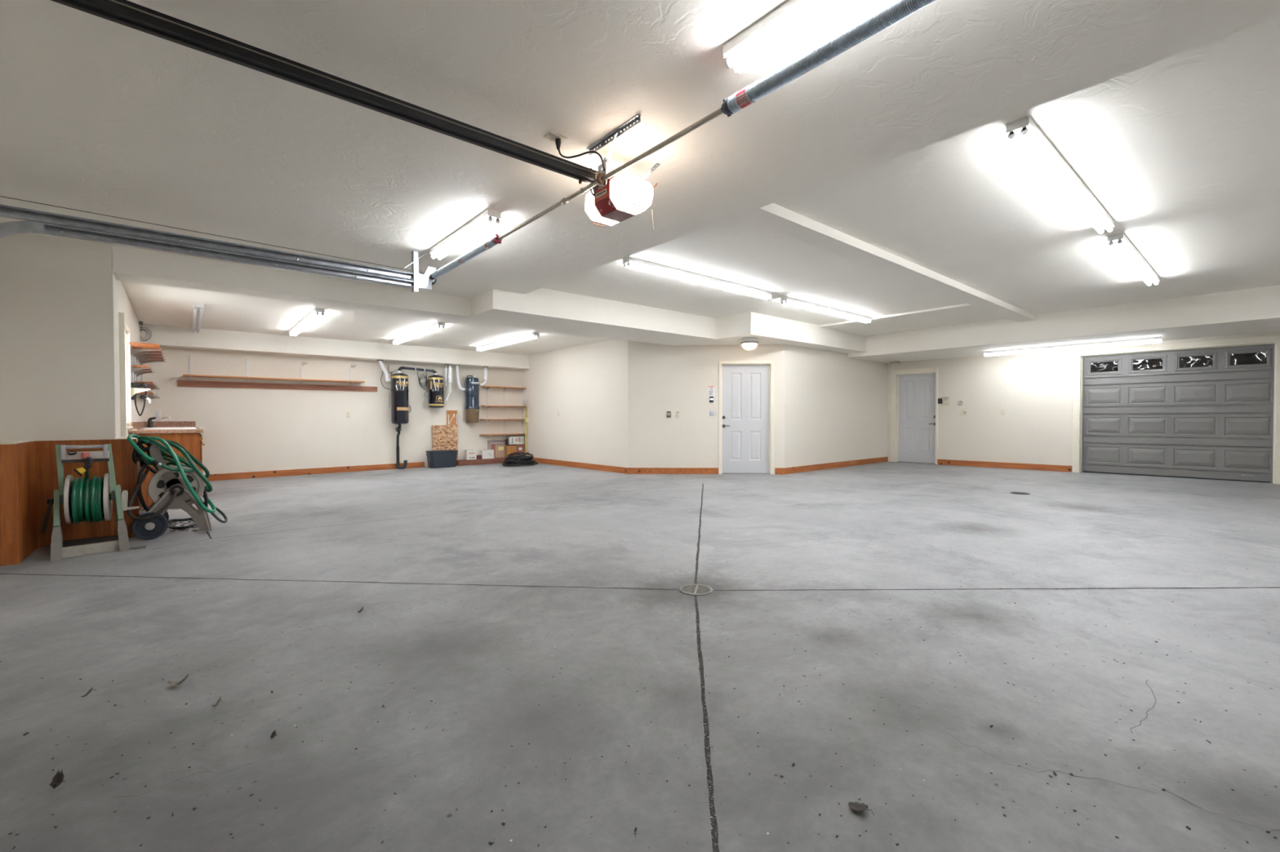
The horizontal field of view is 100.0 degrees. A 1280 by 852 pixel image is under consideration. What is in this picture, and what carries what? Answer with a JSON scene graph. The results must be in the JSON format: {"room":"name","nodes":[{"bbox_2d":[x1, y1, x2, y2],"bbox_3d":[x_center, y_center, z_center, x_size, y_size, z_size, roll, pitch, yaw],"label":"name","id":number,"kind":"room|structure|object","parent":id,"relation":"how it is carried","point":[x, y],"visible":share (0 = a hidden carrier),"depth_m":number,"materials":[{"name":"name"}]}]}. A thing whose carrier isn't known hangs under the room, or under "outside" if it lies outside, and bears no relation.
{"room":"residential garage","nodes":[
{"label":"residential garage","id":0,"kind":"room"},
{"bbox_2d":[0,233,119,441],"bbox_3d":[-5.302,-0.178,4.863,0.813,3.100,0.380,-1,1,-40],"label":"wall pier","id":1,"kind":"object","parent":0,"point":[59,360],"visible":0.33,"depth_m":4.74,"materials":[{"name":"beige paint"}]},
{"bbox_2d":[35,439,137,547],"bbox_3d":[-4.995,0.749,4.872,0.642,1.246,0.022,-1,1,-40],"label":"wood paneling","id":2,"kind":"structure","parent":1,"relation":"attached to","point":[125,469],"depth_m":4.83,"materials":[{"name":"orange wood"}]},
{"bbox_2d":[116,280,142,437],"bbox_3d":[-6.780,-0.206,7.058,0.160,3.100,4.880,-1,1,-40],"label":"wall","id":3,"kind":"structure","parent":0,"point":[123,304],"depth_m":6.98,"materials":[{"name":"beige paint"}]},
{"bbox_2d":[118,312,126,436],"bbox_3d":[-5.565,-0.551,5.770,0.054,1.331,0.030,-1,1,-40],"label":"trim","id":4,"kind":"structure","parent":3,"relation":"attached to","point":[121,315],"depth_m":5.76,"materials":[{"name":"beige paint"}]},
{"bbox_2d":[124,321,133,429],"bbox_3d":[-6.142,-0.598,6.322,0.170,1.268,1.400,-1,1,-40],"label":"window","id":5,"kind":"structure","parent":3,"relation":"in","point":[127,350],"depth_m":6.86,"materials":[{"name":"beige paint"}]},
{"bbox_2d":[130,382,146,416],"bbox_3d":[-6.571,-0.351,7.050,0.153,0.443,0.140,-1,1,-40],"label":"telephone","id":6,"kind":"object","parent":3,"relation":"attached to","point":[132,384],"visible":0.98,"depth_m":7.03,"materials":[{"name":"black plastic"}]},
{"bbox_2d":[130,388,151,397],"bbox_3d":[-6.492,-0.431,6.988,0.194,0.117,0.025,-1,1,-40],"label":"wall bracket","id":7,"kind":"object","parent":3,"relation":"attached to","point":[133,391],"visible":1,"depth_m":6.95,"materials":[{"name":"beige plastic"}]},
{"bbox_2d":[132,364,155,377],"bbox_3d":[-6.908,-0.752,7.487,0.190,0.100,1.130,-1,1,-40],"label":"wall shelf","id":8,"kind":"object","parent":3,"relation":"attached to","point":[139,370],"visible":1,"depth_m":7.39,"materials":[{"name":"brown wood"}]},
{"bbox_2d":[134,381,159,391],"bbox_3d":[-7.442,-0.573,8.137,0.213,0.100,1.850,-1,1,-40],"label":"wall shelf","id":9,"kind":"object","parent":3,"relation":"attached to","point":[151,385],"visible":0.65,"depth_m":7.83,"materials":[{"name":"brown wood"}]},
{"bbox_2d":[128,342,166,364],"bbox_3d":[-7.025,-1.000,7.712,0.308,0.100,2.570,-1,1,-40],"label":"wall shelf","id":10,"kind":"object","parent":3,"relation":"attached to","point":[145,353],"visible":1,"depth_m":7.43,"materials":[{"name":"brown wood"}]},
{"bbox_2d":[137,391,159,401],"bbox_3d":[-7.393,-0.425,8.082,0.213,0.100,2.000,-1,1,-40],"label":"wall shelf","id":11,"kind":"object","parent":3,"relation":"attached to","point":[151,395],"visible":0.64,"depth_m":7.77,"materials":[{"name":"brown wood"}]},
{"bbox_2d":[111,245,470,320],"bbox_3d":[-3.688,-1.602,6.209,3.430,0.320,0.370,-1,1,-40],"label":"wall","id":12,"kind":"structure","parent":0,"point":[129,264],"depth_m":5.81,"materials":[{"name":"beige paint"}]},
{"bbox_2d":[142,346,522,475],"bbox_3d":[-5.579,-0.271,11.251,7.100,3.100,0.160,-1,1,-40],"label":"wall","id":13,"kind":"structure","parent":0,"point":[246,430],"depth_m":10.46,"materials":[{"name":"beige paint"}]},
{"bbox_2d":[143,421,195,427],"bbox_3d":[-7.970,-0.028,9.106,0.671,0.100,0.019,-1,1,-40],"label":"backsplash","id":14,"kind":"structure","parent":13,"relation":"attached to","point":[158,424],"depth_m":9.12,"materials":[{"name":"brown stone"}]},
{"bbox_2d":[182,374,364,386],"bbox_3d":[-6.684,-0.829,10.003,2.787,0.109,0.278,-1,1,-40],"label":"wall shelf","id":15,"kind":"object","parent":13,"relation":"attached to","point":[184,375],"visible":1,"depth_m":9.82,"materials":[{"name":"brown wood"}]},
{"bbox_2d":[177,380,377,391],"bbox_3d":[-6.675,-0.747,10.170,3.162,0.105,0.061,-1,1,-40],"label":"wall shelf","id":16,"kind":"object","parent":13,"relation":"attached to","point":[180,383],"visible":1,"depth_m":10.02,"materials":[{"name":"brown wood"}]},
{"bbox_2d":[206,462,424,480],"bbox_3d":[-6.376,0.894,10.477,4.243,0.157,0.032,-1,1,-40],"label":"baseboard","id":17,"kind":"structure","parent":13,"relation":"attached to","point":[220,477],"depth_m":10.40,"materials":[{"name":"brown wood"}]},
{"bbox_2d":[389,370,408,424],"bbox_3d":[-5.069,-0.600,11.327,0.382,1.123,0.379,-1,1,-40],"label":"canister","id":18,"kind":"object","parent":13,"relation":"attached to","point":[399,390],"visible":1,"depth_m":11.18,"materials":[{"name":"metal"}]},
{"bbox_2d":[395,424,407,469],"bbox_3d":[-5.070,0.444,11.418,0.223,0.983,0.101,0,1,-22],"label":"drain pipe","id":19,"kind":"object","parent":18,"relation":"attached to","point":[397,464],"visible":0.98,"depth_m":11.38,"materials":[{"name":"black plastic"}]},
{"bbox_2d":[427,373,444,408],"bbox_3d":[-4.494,-0.777,11.821,0.338,0.767,0.367,-1,1,-40],"label":"canister","id":20,"kind":"object","parent":13,"relation":"attached to","point":[435,382],"visible":1,"depth_m":11.68,"materials":[{"name":"metal"}]},
{"bbox_2d":[398,366,437,373],"bbox_3d":[-4.776,-1.202,11.556,0.818,0.121,0.069,-1,1,-40],"label":"pipe","id":21,"kind":"object","parent":20,"relation":"attached to","point":[400,368],"visible":1,"depth_m":11.51,"materials":[{"name":"black plastic"}]},
{"bbox_2d":[446,410,461,425],"bbox_3d":[-4.229,-0.160,12.219,0.303,0.391,0.115,-1,1,-40],"label":"board","id":22,"kind":"object","parent":13,"relation":"attached to","point":[451,415],"visible":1,"depth_m":12.22,"materials":[{"name":"brown wood"}]},
{"bbox_2d":[464,374,479,422],"bbox_3d":[-3.868,-0.639,12.366,0.326,1.129,0.348,-1,1,-40],"label":"canister","id":23,"kind":"object","parent":13,"relation":"attached to","point":[472,407],"visible":1,"depth_m":12.23,"materials":[{"name":"blue metal"}]},
{"bbox_2d":[456,457,520,466],"bbox_3d":[-3.527,0.825,12.692,1.631,0.121,0.180,-1,1,-40],"label":"sill","id":24,"kind":"structure","parent":13,"relation":"attached to","point":[495,460],"depth_m":12.43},
{"bbox_2d":[464,449,476,459],"bbox_3d":[-3.900,0.656,12.359,0.230,0.228,0.143,-1,1,-40],"label":"box","id":25,"kind":"object","parent":24,"relation":"on","point":[468,454],"visible":1,"depth_m":12.30,"materials":[{"name":"white cardboard"}]},
{"bbox_2d":[480,448,493,458],"bbox_3d":[-3.599,0.660,12.622,0.287,0.211,0.162,-1,1,-40],"label":"carton","id":26,"kind":"object","parent":24,"relation":"on","point":[486,454],"visible":0.96,"depth_m":12.55,"materials":[{"name":"white cardboard"}]},
{"bbox_2d":[494,444,506,457],"bbox_3d":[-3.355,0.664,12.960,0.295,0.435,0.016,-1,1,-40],"label":"cardboard box","id":27,"kind":"object","parent":24,"relation":"on","point":[500,450],"visible":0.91,"depth_m":12.94,"materials":[{"name":"brown cardboard"}]},
{"bbox_2d":[505,445,516,457],"bbox_3d":[-3.131,0.616,13.025,0.245,0.285,0.102,-1,1,-40],"label":"carton","id":28,"kind":"object","parent":24,"relation":"on","point":[508,449],"visible":0.66,"depth_m":12.97,"materials":[{"name":"brown cardboard"}]},
{"bbox_2d":[513,444,524,455],"bbox_3d":[-2.973,0.602,13.224,0.222,0.306,0.142,-1,1,-40],"label":"carton","id":29,"kind":"object","parent":24,"relation":"on","point":[520,447],"visible":0.51,"depth_m":13.18,"materials":[{"name":"cardboard"}]},
{"bbox_2d":[506,435,524,444],"bbox_3d":[-3.040,0.351,13.138,0.372,0.191,0.152,-1,1,-43],"label":"carton","id":30,"kind":"object","parent":29,"relation":"on","point":[512,440],"visible":1,"depth_m":13.06,"materials":[{"name":"white cardboard"}]},
{"bbox_2d":[481,386,526,391],"bbox_3d":[-3.264,-0.890,12.929,1.065,0.100,0.243,-1,1,-40],"label":"wall shelf","id":31,"kind":"object","parent":13,"relation":"attached to","point":[487,387],"visible":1,"depth_m":12.87,"materials":[{"name":"brown wood"}]},
{"bbox_2d":[139,324,528,369],"bbox_3d":[-5.486,-1.564,10.979,7.020,0.407,0.390,-1,1,-40],"label":"soffit","id":32,"kind":"structure","parent":0,"point":[166,336],"depth_m":10.23,"materials":[{"name":"beige paint"}]},
{"bbox_2d":[376,360,390,382],"bbox_3d":[-5.322,-1.138,11.144,0.266,0.458,0.137,-1,1,-40],"label":"exhaust pipe","id":33,"kind":"object","parent":32,"relation":"attached to","point":[380,363],"visible":1,"depth_m":11.13,"materials":[{"name":"white plastic"}]},
{"bbox_2d":[444,364,448,386],"bbox_3d":[-4.348,-1.140,12.049,0.081,0.479,0.080,-1,1,-40],"label":"exhaust pipe","id":34,"kind":"object","parent":32,"relation":"attached to","point":[446,369],"visible":1,"depth_m":12.02,"materials":[{"name":"white plastic"}]},
{"bbox_2d":[444,364,452,400],"bbox_3d":[-4.280,-0.969,12.005,0.167,0.821,0.088,-1,1,-40],"label":"exhaust pipe","id":35,"kind":"object","parent":32,"relation":"attached to","point":[450,368],"visible":1,"depth_m":11.99,"materials":[{"name":"white plastic"}]},
{"bbox_2d":[454,364,465,391],"bbox_3d":[-4.088,-1.096,12.193,0.222,0.581,0.118,-1,1,-40],"label":"pipe","id":36,"kind":"object","parent":32,"relation":"attached to","point":[460,387],"visible":1,"depth_m":12.14,"materials":[{"name":"white plastic"}]},
{"bbox_2d":[479,366,488,386],"bbox_3d":[-3.652,-1.160,12.561,0.206,0.458,0.110,-1,1,-40],"label":"exhaust pipe","id":37,"kind":"object","parent":32,"relation":"attached to","point":[485,367],"visible":1,"depth_m":12.55,"materials":[{"name":"white plastic"}]},
{"bbox_2d":[120,280,617,355],"bbox_3d":[-3.774,-1.733,9.539,7.770,0.135,4.860,-1,1,-40],"label":"ceiling","id":38,"kind":"structure","parent":0,"point":[153,304],"depth_m":8.56,"materials":[{"name":"beige paint"}]},
{"bbox_2d":[191,302,204,333],"bbox_3d":[-6.622,-1.590,8.028,0.110,0.092,2.400,-1,1,-40],"label":"fluorescent ceiling light","id":39,"kind":"object","parent":38,"relation":"attached to","point":[197,308],"visible":1,"depth_m":7.66,"materials":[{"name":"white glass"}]},
{"bbox_2d":[288,308,324,336],"bbox_3d":[-5.246,-1.599,8.408,0.110,0.092,2.460,-1,1,-40],"label":"fluorescent ceiling light","id":40,"kind":"object","parent":38,"relation":"attached to","point":[316,313],"visible":1,"depth_m":8.11,"materials":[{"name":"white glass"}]},
{"bbox_2d":[392,322,444,344],"bbox_3d":[-3.964,-1.619,9.510,0.110,0.092,2.460,-1,1,-40],"label":"fluorescent ceiling light","id":41,"kind":"object","parent":38,"relation":"attached to","point":[436,326],"visible":1,"depth_m":9.27,"materials":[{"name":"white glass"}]},
{"bbox_2d":[476,332,539,351],"bbox_3d":[-2.656,-1.638,10.580,0.110,0.092,2.480,-1,1,-40],"label":"fluorescent ceiling light","id":42,"kind":"object","parent":38,"relation":"attached to","point":[532,335],"visible":1,"depth_m":10.38,"materials":[{"name":"white plastic"}]},
{"bbox_2d":[0,0,936,285],"bbox_3d":[-1.387,-1.428,2.183,3.112,0.166,5.750,-1,1,-40],"label":"shaft","id":43,"kind":"object","parent":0,"point":[895,11],"visible":0.99,"depth_m":2.19,"materials":[{"name":"metal"}]},
{"bbox_2d":[521,339,628,467],"bbox_3d":[-1.520,-0.341,11.846,0.160,3.200,4.185,-1,1,-40],"label":"wall","id":44,"kind":"structure","parent":0,"point":[587,384],"depth_m":11.43,"materials":[{"name":"beige paint"}]},
{"bbox_2d":[532,457,627,474],"bbox_3d":[-1.573,0.843,11.796,0.032,0.136,4.177,-1,1,-40],"label":"baseboard","id":45,"kind":"structure","parent":44,"relation":"attached to","point":[568,464],"depth_m":11.33,"materials":[{"name":"brown wood"}]},
{"bbox_2d":[0,462,1279,851],"bbox_3d":[1.282,0.970,7.470,14.400,0.142,15.310,-1,1,-40],"label":"floor","id":46,"kind":"structure","parent":0,"point":[820,563],"depth_m":2.35,"materials":[{"name":"grey concrete"}]},
{"bbox_2d":[48,768,65,788],"bbox_3d":[-1.773,1.075,1.633,0.032,0.047,0.042,-1,1,-40],"label":"dry leaf","id":47,"kind":"object","parent":46,"relation":"on","point":[58,779],"visible":1,"depth_m":1.64,"materials":[{"name":"brown plant"}]},
{"bbox_2d":[40,444,146,561],"bbox_3d":[-4.701,0.611,4.611,0.727,0.922,0.564,0,1,36],"label":"cart","id":48,"kind":"object","parent":46,"relation":"on","point":[60,549],"visible":0.97,"depth_m":4.49,"materials":[{"name":"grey plastic"}]},
{"bbox_2d":[73,452,93,475],"bbox_3d":[-4.639,0.320,4.471,0.077,0.194,0.113,0,1,37],"label":"spray nozzle","id":49,"kind":"object","parent":48,"relation":"hanging from","point":[86,457],"visible":1,"depth_m":4.47,"materials":[{"name":"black plastic"}]},
{"bbox_2d":[71,465,104,524],"bbox_3d":[-4.675,0.567,4.565,0.199,0.512,0.402,-1,1,-40],"label":"garden hose","id":50,"kind":"object","parent":48,"relation":"on","point":[86,502],"visible":0.98,"depth_m":4.45,"materials":[{"name":"green plastic"}]},
{"bbox_2d":[62,535,118,547],"bbox_3d":[-4.733,1.012,4.628,0.566,0.015,0.388,1,1,43],"label":"tray","id":51,"kind":"object","parent":48,"relation":"on","point":[113,538],"depth_m":4.64,"materials":[{"name":"plastic"}]},
{"bbox_2d":[136,461,146,516],"bbox_3d":[-4.692,0.688,5.060,0.067,0.711,0.069,-1,1,-40],"label":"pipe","id":52,"kind":"object","parent":46,"relation":"on","point":[140,512],"visible":0.52,"depth_m":5.05,"materials":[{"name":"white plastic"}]},
{"bbox_2d":[128,432,204,508],"bbox_3d":[-6.970,0.546,7.980,0.723,0.937,3.038,-1,1,-40],"label":"base cabinet","id":53,"kind":"object","parent":46,"relation":"on","point":[192,442],"visible":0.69,"depth_m":6.88,"materials":[{"name":"orange wood"}]},
{"bbox_2d":[128,421,204,434],"bbox_3d":[-6.965,0.007,7.959,0.717,0.142,3.069,-1,1,-40],"label":"countertop","id":54,"kind":"structure","parent":53,"relation":"on","point":[136,425],"depth_m":7.54,"materials":[{"name":"brown stone"}]},
{"bbox_2d":[146,416,170,427],"bbox_3d":[-7.111,-0.064,7.954,0.450,0.170,0.085,0,1,16],"label":"faucet","id":55,"kind":"object","parent":54,"relation":"on","point":[150,422],"visible":1,"depth_m":7.98,"materials":[{"name":"black metal"}]},
{"bbox_2d":[140,426,195,429],"bbox_3d":[-6.787,0.038,7.750,0.580,0.031,1.100,-1,1,-40],"label":"sink","id":56,"kind":"object","parent":54,"relation":"in","point":[163,428],"visible":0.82,"depth_m":7.44,"materials":[{"name":"white ceramic"}]},
{"bbox_2d":[131,444,211,539],"bbox_3d":[-4.554,0.604,5.237,0.566,0.874,0.547,-1,1,-40],"label":"cart","id":57,"kind":"object","parent":46,"relation":"on","point":[162,486],"visible":0.83,"depth_m":5.05,"materials":[{"name":"beige plastic"}]},
{"bbox_2d":[132,440,173,466],"bbox_3d":[-4.700,0.253,5.200,0.282,0.278,0.332,1,1,43],"label":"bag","id":58,"kind":"object","parent":57,"relation":"hanging from","point":[135,455],"visible":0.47,"depth_m":5.06,"materials":[{"name":"black plastic"}]},
{"bbox_2d":[127,434,216,513],"bbox_3d":[-4.462,0.465,5.152,0.617,0.791,0.422,-1,1,-32],"label":"garden hose","id":59,"kind":"object","parent":57,"relation":"on","point":[190,458],"visible":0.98,"depth_m":5.12,"materials":[{"name":"green plastic"}]},
{"bbox_2d":[126,463,227,528],"bbox_3d":[-4.651,0.686,5.431,0.731,0.698,1.056,-1,1,-40],"label":"hose","id":60,"kind":"object","parent":57,"relation":"attached to","point":[140,479],"visible":0.86,"depth_m":5.03,"materials":[{"name":"black rubber"}]},
{"bbox_2d":[166,673,195,685],"bbox_3d":[-1.919,1.060,2.248,0.104,0.050,0.041,0,1,-14],"label":"dry leaf","id":61,"kind":"object","parent":46,"relation":"on","point":[170,682],"visible":1,"depth_m":2.24,"materials":[{"name":"beige plant"}]},
{"bbox_2d":[167,520,199,531],"bbox_3d":[-4.707,1.030,5.541,0.286,0.009,0.831,-1,1,-40],"label":"leaf litter","id":62,"kind":"object","parent":46,"relation":"on","point":[174,522],"visible":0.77,"depth_m":5.54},
{"bbox_2d":[426,449,457,468],"bbox_3d":[-4.340,0.724,11.778,0.612,0.363,0.360,-1,1,-40],"label":"storage tote","id":63,"kind":"object","parent":46,"relation":"on","point":[436,459],"visible":1,"depth_m":11.64,"materials":[{"name":"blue plastic"}]},
{"bbox_2d":[431,425,457,460],"bbox_3d":[-4.382,0.441,12.082,0.562,0.920,0.075,-1,1,-40],"label":"board","id":64,"kind":"object","parent":46,"relation":"on","point":[444,437],"visible":0.64,"depth_m":12.08,"materials":[{"name":"beige wood"}]},
{"bbox_2d":[487,440,505,449],"bbox_3d":[-3.423,0.612,12.965,0.529,0.539,0.027,-1,1,-40],"label":"picture frame","id":65,"kind":"object","parent":46,"relation":"on","point":[495,442],"visible":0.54,"depth_m":12.90,"materials":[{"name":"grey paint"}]},
{"bbox_2d":[502,452,537,466],"bbox_3d":[-2.697,0.745,12.199,0.864,0.298,0.714,-1,1,-40],"label":"coil","id":66,"kind":"object","parent":46,"relation":"on","point":[511,460],"visible":1,"depth_m":11.93,"materials":[{"name":"black rubber"}]},
{"bbox_2d":[523,400,528,453],"bbox_3d":[-2.795,0.127,13.166,0.118,1.495,0.044,-1,1,-40],"label":"pole","id":67,"kind":"object","parent":46,"relation":"on","point":[526,417],"visible":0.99,"depth_m":13.15,"materials":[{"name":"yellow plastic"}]},
{"bbox_2d":[0,601,1277,849],"bbox_3d":[0.053,1.066,2.242,6.109,0.046,1.757,0,1,0],"label":"floor grit","id":68,"kind":"structure","parent":46,"relation":"on","point":[272,691],"depth_m":1.65,"materials":[{"name":"grey gravel"}]},
{"bbox_2d":[680,584,712,595],"bbox_3d":[0.357,1.038,3.408,0.210,0.008,0.210,-1,1,-40],"label":"floor drain","id":69,"kind":"object","parent":46,"relation":"on","point":[689,589],"visible":1,"depth_m":3.40,"materials":[{"name":"metal"}]},
{"bbox_2d":[848,801,874,815],"bbox_3d":[0.619,1.072,1.506,0.044,0.018,0.066,-1,1,-40],"label":"dry leaf","id":70,"kind":"object","parent":46,"relation":"on","point":[856,806],"visible":1,"depth_m":1.51,"materials":[{"name":"beige plant"}]},
{"bbox_2d":[0,0,1279,297],"bbox_3d":[-0.604,-1.770,2.286,4.678,0.264,9.700,-1,1,-40],"label":"ceiling","id":71,"kind":"structure","parent":0,"point":[98,115],"depth_m":2.76,"materials":[{"name":"beige paint"}]},
{"bbox_2d":[0,204,431,292],"bbox_3d":[-3.216,-1.315,4.275,3.060,0.691,0.075,-1,1,-40],"label":"door track","id":72,"kind":"object","parent":71,"relation":"hanging from","point":[39,222],"visible":1,"depth_m":4.13,"materials":[{"name":"metal"}]},
{"bbox_2d":[49,0,660,229],"bbox_3d":[-1.250,-1.398,2.227,3.368,0.476,0.660,-1,1,-40],"label":"garage door opener","id":73,"kind":"object","parent":71,"relation":"hanging from","point":[624,196],"visible":0.99,"depth_m":2.45,"materials":[{"name":"black metal"}]},
{"bbox_2d":[430,208,501,260],"bbox_3d":[-1.532,-1.624,4.628,0.110,0.092,1.270,-1,1,-40],"label":"fluorescent ceiling light","id":74,"kind":"object","parent":71,"relation":"attached to","point":[488,219],"visible":1,"depth_m":4.49,"materials":[{"name":"white plastic"}]},
{"bbox_2d":[543,131,567,143],"bbox_3d":[-0.482,-1.646,3.070,0.115,0.009,0.076,-1,1,-40],"label":"electrical outlet","id":75,"kind":"object","parent":71,"relation":"attached to","point":[550,135],"visible":0.98,"depth_m":3.06,"materials":[{"name":"beige plastic"}]},
{"bbox_2d":[722,0,857,75],"bbox_3d":[0.804,-1.590,1.876,0.110,0.092,1.250,-1,1,-40],"label":"fluorescent ceiling light","id":76,"kind":"object","parent":71,"relation":"attached to","point":[791,20],"visible":1,"depth_m":2.14,"materials":[{"name":"white plastic"}]},
{"bbox_2d":[460,288,866,353],"bbox_3d":[1.112,-1.706,9.312,7.915,0.410,1.850,-1,1,-40],"label":"ceiling","id":77,"kind":"structure","parent":0,"point":[542,309],"depth_m":8.40,"materials":[{"name":"beige paint"}]},
{"bbox_2d":[740,337,758,351],"bbox_3d":[1.887,-1.401,9.264,0.316,0.202,0.316,-1,1,-40],"label":"ceiling lamp","id":78,"kind":"object","parent":77,"relation":"attached to","point":[748,344],"visible":1,"depth_m":9.17,"materials":[{"name":"white glass"}]},
{"bbox_2d":[627,340,784,474],"bbox_3d":[1.232,-0.323,10.160,2.916,3.200,0.160,0,1,5],"label":"wall","id":79,"kind":"structure","parent":0,"point":[662,379],"depth_m":10.12,"materials":[{"name":"beige paint"}]},
{"bbox_2d":[627,467,718,474],"bbox_3d":[0.619,0.858,10.142,1.712,0.141,0.032,0,1,5],"label":"baseboard","id":80,"kind":"structure","parent":79,"relation":"attached to","point":[630,470],"depth_m":10.12,"materials":[{"name":"brown wood"}]},
{"bbox_2d":[722,364,768,474],"bbox_3d":[1.987,-0.118,10.111,0.897,2.066,0.120,0,1,5],"label":"door","id":81,"kind":"structure","parent":79,"relation":"in","point":[745,388],"depth_m":10.11,"materials":[{"name":"white paint"}]},
{"bbox_2d":[718,360,773,474],"bbox_3d":[1.984,-0.096,10.090,1.021,2.244,0.184,0,1,5],"label":"trim","id":82,"kind":"structure","parent":79,"relation":"attached to","point":[721,363],"depth_m":10.02,"materials":[{"name":"beige paint"}]},
{"bbox_2d":[784,344,887,467],"bbox_3d":[4.203,-0.349,11.356,4.128,3.200,0.160,-1,1,-40],"label":"wall","id":83,"kind":"structure","parent":0,"point":[836,403],"depth_m":11.01,"materials":[{"name":"beige paint"}]},
{"bbox_2d":[785,457,888,474],"bbox_3d":[4.246,0.818,11.295,4.108,0.147,0.032,-1,1,-40],"label":"baseboard","id":84,"kind":"structure","parent":83,"relation":"attached to","point":[866,461],"depth_m":11.06,"materials":[{"name":"brown wood"}]},
{"bbox_2d":[733,203,1035,322],"bbox_3d":[3.681,-1.821,6.625,7.472,0.214,0.250,-1,1,-40],"label":"ceiling beam","id":85,"kind":"structure","parent":0,"point":[775,218],"depth_m":5.39,"materials":[{"name":"beige paint"}]},
{"bbox_2d":[542,17,1279,336],"bbox_3d":[4.252,-1.879,6.013,7.592,0.182,9.100,-1,1,-40],"label":"ceiling","id":86,"kind":"structure","parent":0,"point":[1181,151],"depth_m":4.61,"materials":[{"name":"beige paint"}]},
{"bbox_2d":[622,257,772,300],"bbox_3d":[0.812,-1.774,6.584,2.530,0.092,0.110,-1,1,-40],"label":"fluorescent ceiling light","id":87,"kind":"object","parent":86,"relation":"attached to","point":[632,263],"visible":1,"depth_m":6.38,"materials":[{"name":"white plastic"}]},
{"bbox_2d":[780,297,871,323],"bbox_3d":[2.999,-1.807,8.473,2.480,0.092,0.110,-1,1,-40],"label":"fluorescent ceiling light","id":88,"kind":"object","parent":86,"relation":"attached to","point":[788,301],"visible":1,"depth_m":8.30,"materials":[{"name":"white plastic"}]},
{"bbox_2d":[1005,115,1114,234],"bbox_3d":[3.102,-1.710,3.865,2.510,0.092,0.110,-1,1,-40],"label":"fluorescent ceiling light","id":89,"kind":"object","parent":86,"relation":"attached to","point":[1023,132],"visible":1,"depth_m":3.54,"materials":[{"name":"white plastic"}]},
{"bbox_2d":[1107,233,1159,285],"bbox_3d":[5.328,-1.744,5.761,2.420,0.092,0.110,-1,1,-40],"label":"fluorescent ceiling light","id":90,"kind":"object","parent":86,"relation":"attached to","point":[1120,243],"visible":1,"depth_m":5.50,"materials":[{"name":"white plastic"}]},
{"bbox_2d":[848,285,1279,363],"bbox_3d":[7.869,-1.674,8.811,1.860,0.495,8.480,-1,1,-40],"label":"ceiling","id":91,"kind":"structure","parent":0,"point":[1255,310],"depth_m":8.39,"materials":[{"name":"beige paint"}]},
{"bbox_2d":[982,336,1162,356],"bbox_3d":[7.515,-1.390,9.511,0.110,0.092,2.500,-1,1,-40],"label":"fluorescent ceiling light","id":92,"kind":"object","parent":91,"relation":"attached to","point":[1150,340],"visible":1,"depth_m":9.34,"materials":[{"name":"white plastic"}]},
{"bbox_2d":[887,332,1279,466],"bbox_3d":[8.644,-0.332,9.407,0.160,3.200,8.560,-1,1,-40],"label":"wall","id":93,"kind":"structure","parent":0,"point":[1034,390],"depth_m":10.78,"materials":[{"name":"beige paint"}]},
{"bbox_2d":[890,366,937,464],"bbox_3d":[6.253,-0.162,12.207,0.184,2.289,1.026,-1,1,-40],"label":"trim","id":94,"kind":"structure","parent":93,"relation":"attached to","point":[895,374],"depth_m":12.46,"materials":[{"name":"beige paint"}]},
{"bbox_2d":[897,373,935,464],"bbox_3d":[6.292,-0.161,12.195,0.120,2.035,0.854,-1,1,-40],"label":"door","id":95,"kind":"structure","parent":93,"relation":"in","point":[917,393],"depth_m":12.19,"materials":[{"name":"white paint"}]},
{"bbox_2d":[937,459,1071,472],"bbox_3d":[7.290,0.803,10.889,0.032,0.141,2.343,-1,1,-40],"label":"baseboard","id":96,"kind":"structure","parent":93,"relation":"attached to","point":[944,462],"depth_m":10.77,"materials":[{"name":"brown wood"}]},
{"bbox_2d":[1071,334,1279,484],"bbox_3d":[8.924,-0.184,9.068,0.194,2.413,2.548,-1,1,-40],"label":"trim","id":97,"kind":"structure","parent":93,"relation":"attached to","point":[1077,355],"depth_m":8.97,"materials":[{"name":"beige paint"}]},
{"bbox_2d":[1084,344,1268,357],"bbox_3d":[9.010,-0.104,9.141,0.030,2.750,2.600,-1,1,-40],"label":"trim","id":98,"kind":"structure","parent":93,"relation":"in","point":[1262,344],"depth_m":9.01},
{"bbox_2d":[1081,343,1274,483],"bbox_3d":[8.953,-0.192,9.091,0.060,2.147,2.318,-1,1,-40],"label":"garage door","id":99,"kind":"structure","parent":93,"relation":"in","point":[1198,414],"depth_m":8.96,"materials":[{"name":"grey paint"}]},
{"bbox_3d":[-2.384,-0.201,0.827,0.160,3.250,9.550,-1,1,-40],"label":"wall","id":100,"kind":"structure","parent":0,"visible":0},
{"bbox_2d":[0,440,33,444],"bbox_3d":[-5.123,0.147,4.330,0.230,0.034,0.670,-1,1,-40],"label":"trim","id":101,"kind":"structure","parent":100,"relation":"attached to","point":[2,442],"depth_m":4.36,"materials":[{"name":"beige paint"}]},
{"bbox_2d":[0,440,37,566],"bbox_3d":[-5.105,0.757,4.327,0.238,1.246,0.666,-1,1,-40],"label":"base cabinet","id":102,"kind":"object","parent":100,"relation":"attached to","point":[18,482],"depth_m":4.15,"materials":[{"name":"orange wood"}]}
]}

